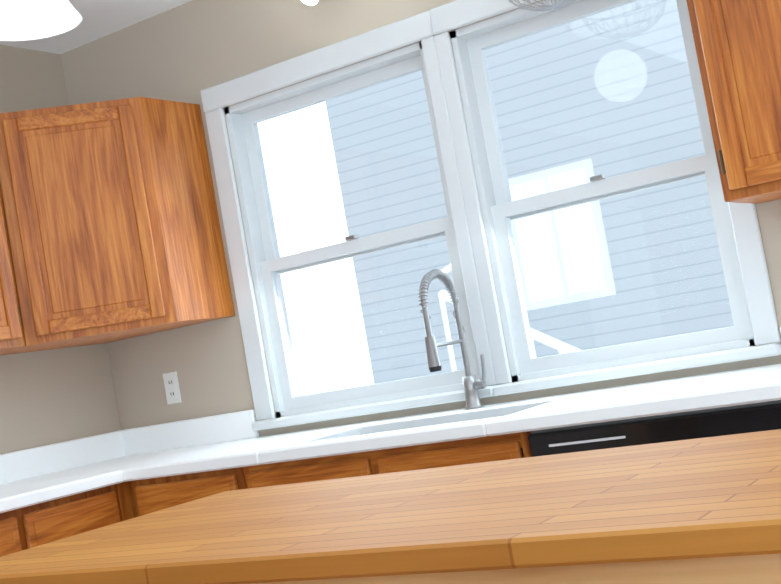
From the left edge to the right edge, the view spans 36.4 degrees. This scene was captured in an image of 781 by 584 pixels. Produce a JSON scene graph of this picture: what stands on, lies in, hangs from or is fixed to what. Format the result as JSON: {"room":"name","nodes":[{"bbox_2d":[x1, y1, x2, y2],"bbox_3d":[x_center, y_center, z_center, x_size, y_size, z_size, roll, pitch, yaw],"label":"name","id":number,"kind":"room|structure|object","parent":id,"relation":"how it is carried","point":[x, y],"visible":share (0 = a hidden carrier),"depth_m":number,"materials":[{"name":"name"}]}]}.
{"room":"kitchen","nodes":[
{"label":"kitchen","id":0,"kind":"room"},
{"bbox_2d":[0,45,120,453],"bbox_3d":[-2.730,0.454,2.094,0.140,2.505,6.280,-12,-4,32],"label":"wall","id":1,"kind":"structure","parent":0,"point":[51,396],"depth_m":4.41,"materials":[{"name":"beige paint"}]},
{"bbox_2d":[0,190,24,350],"bbox_3d":[-1.584,-0.162,3.645,0.325,0.775,0.780,-12,-4,32],"label":"upper cabinet","id":2,"kind":"object","parent":1,"relation":"attached to","point":[11,334],"visible":1,"depth_m":3.84,"materials":[{"name":"brown wood"}]},
{"bbox_2d":[0,97,234,354],"bbox_3d":[-1.066,-0.224,4.169,0.652,0.775,0.652,-12,-4,32],"label":"upper cabinet","id":3,"kind":"object","parent":1,"relation":"attached to","point":[112,221],"visible":1,"depth_m":3.97,"materials":[{"name":"brown wood"}]},
{"bbox_2d":[0,0,191,53],"bbox_3d":[-0.321,-1.367,0.481,6.480,0.080,6.280,-12,-4,32],"label":"ceiling","id":4,"kind":"structure","parent":0,"point":[101,18],"depth_m":4.36,"materials":[{"name":"white paint"}]},
{"bbox_2d":[0,0,81,40],"bbox_3d":[-0.661,-0.807,1.961,0.182,0.750,0.182,-12,-4,32],"label":"pendant light","id":5,"kind":"object","parent":4,"relation":"hanging from","point":[23,20],"visible":1,"depth_m":2.00,"materials":[{"name":"frosted glass"},{"name":"brushed nickel"}]},
{"bbox_2d":[508,0,575,10],"bbox_3d":[0.413,-1.044,3.336,0.287,0.506,0.287,-12,-4,32],"label":"pendant light","id":6,"kind":"object","parent":4,"relation":"hanging from","point":[558,4],"visible":1,"depth_m":3.32,"materials":[{"name":"grey glass"}]},
{"bbox_2d":[60,0,780,436],"bbox_3d":[1.530,-0.242,3.012,6.200,2.505,0.140,-12,-4,32],"label":"wall","id":7,"kind":"structure","parent":0,"point":[188,52],"depth_m":4.29,"materials":[{"name":"beige paint"}]},
{"bbox_2d":[163,371,181,403],"bbox_3d":[-0.815,0.358,4.427,0.070,0.116,0.008,-12,-4,32],"label":"electrical outlet","id":8,"kind":"object","parent":7,"relation":"attached to","point":[172,388],"visible":1,"depth_m":4.42,"materials":[{"name":"white plastic"}]},
{"bbox_2d":[301,0,318,5],"bbox_3d":[-0.056,-1.031,3.787,0.580,0.112,0.149,-12,-4,32],"label":"track spotlight","id":9,"kind":"object","parent":7,"relation":"attached to","point":[311,2],"visible":1,"depth_m":3.88,"materials":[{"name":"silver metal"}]},
{"bbox_2d":[201,0,780,430],"bbox_3d":[0.224,-0.280,3.799,1.849,1.232,0.190,-12,-4,32],"label":"window","id":10,"kind":"structure","parent":7,"relation":"in","point":[753,332],"depth_m":3.74,"materials":[{"name":"white wood"}]},
{"bbox_2d":[686,0,780,203],"bbox_3d":[1.213,-0.690,2.907,0.870,0.775,0.325,-12,-4,32],"label":"upper cabinet","id":11,"kind":"object","parent":7,"relation":"attached to","point":[738,46],"visible":1,"depth_m":2.95,"materials":[{"name":"brown wood"}]},
{"bbox_3d":[0.123,1.176,0.346,6.480,0.080,6.280,-12,-4,32],"label":"floor","id":12,"kind":"structure","parent":0,"visible":0},
{"bbox_2d":[0,484,121,556],"bbox_3d":[-1.231,1.095,3.488,0.643,0.875,0.780,-12,-4,32],"label":"base cabinet","id":13,"kind":"object","parent":12,"relation":"on","point":[28,527],"visible":0.31,"depth_m":3.45,"materials":[{"name":"brown wood"}]},
{"bbox_2d":[0,431,123,512],"bbox_3d":[-1.308,0.591,3.488,0.690,0.138,0.753,-12,-4,32],"label":"countertop","id":14,"kind":"structure","parent":13,"relation":"on","point":[36,475],"depth_m":4.09,"materials":[{"name":"white stone"}]},
{"bbox_2d":[116,481,136,520],"bbox_3d":[-0.857,1.062,4.105,0.620,0.875,0.660,-12,-4,32],"label":"base cabinet","id":15,"kind":"object","parent":12,"relation":"on","point":[126,500],"depth_m":3.71,"materials":[{"name":"brown wood"}]},
{"bbox_2d":[131,467,245,516],"bbox_3d":[-0.388,0.965,3.816,0.455,0.875,0.643,-12,-4,32],"label":"base cabinet","id":16,"kind":"object","parent":12,"relation":"on","point":[151,495],"visible":0.25,"depth_m":3.57,"materials":[{"name":"brown wood"}]},
{"bbox_2d":[243,431,530,488],"bbox_3d":[0.188,0.845,3.448,0.930,0.875,0.643,-12,-4,32],"label":"base cabinet","id":17,"kind":"object","parent":12,"relation":"on","point":[467,451],"visible":0.15,"depth_m":3.17,"materials":[{"name":"brown wood"}]},
{"bbox_2d":[79,327,780,481],"bbox_3d":[0.920,0.261,2.927,5.097,0.314,0.692,-12,-4,32],"label":"countertop","id":18,"kind":"structure","parent":17,"relation":"on","point":[228,440],"depth_m":3.31,"materials":[{"name":"white stone"}]},
{"bbox_2d":[418,269,486,409],"bbox_3d":[0.191,0.142,3.577,0.106,0.439,0.240,-12,-4,32],"label":"faucet","id":19,"kind":"object","parent":18,"relation":"on","point":[472,385],"visible":1,"depth_m":3.62,"materials":[{"name":"silver metal"}]},
{"bbox_2d":[332,557,780,583],"bbox_3d":[0.186,0.735,1.518,1.452,0.889,0.558,-12,-4,32],"label":"kitchen island","id":20,"kind":"object","parent":12,"relation":"on","point":[712,572],"depth_m":1.14,"materials":[{"name":"brown wood"}]},
{"bbox_2d":[0,429,780,583],"bbox_3d":[0.128,0.280,1.574,1.495,0.030,0.680,-12,-4,32],"label":"island countertop","id":21,"kind":"structure","parent":20,"relation":"on","point":[697,501],"depth_m":1.41,"materials":[{"name":"brown wood"}]},
{"bbox_2d":[528,400,780,456],"bbox_3d":[0.847,0.708,3.017,0.652,0.872,0.655,-12,-4,32],"label":"dishwasher","id":22,"kind":"object","parent":12,"relation":"on","point":[740,419],"visible":0.17,"depth_m":2.76,"materials":[{"name":"black metal"}]},
{"label":"outside","id":23,"kind":"structure","parent":0,"visible":0},
{"bbox_2d":[258,102,373,391],"bbox_3d":[3.206,-1.681,10.069,14.000,6.500,0.001,-12,-4,32],"label":"sky","id":24,"kind":"structure","parent":23,"point":[327,294],"depth_m":12.61,"materials":[{"name":"white"}]},
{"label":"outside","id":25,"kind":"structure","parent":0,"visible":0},
{"bbox_2d":[325,0,733,383],"bbox_3d":[1.540,-0.607,7.109,4.400,4.750,0.680,-12,-4,32],"label":"house","id":26,"kind":"structure","parent":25,"point":[497,63],"depth_m":7.40,"materials":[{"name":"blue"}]}
]}

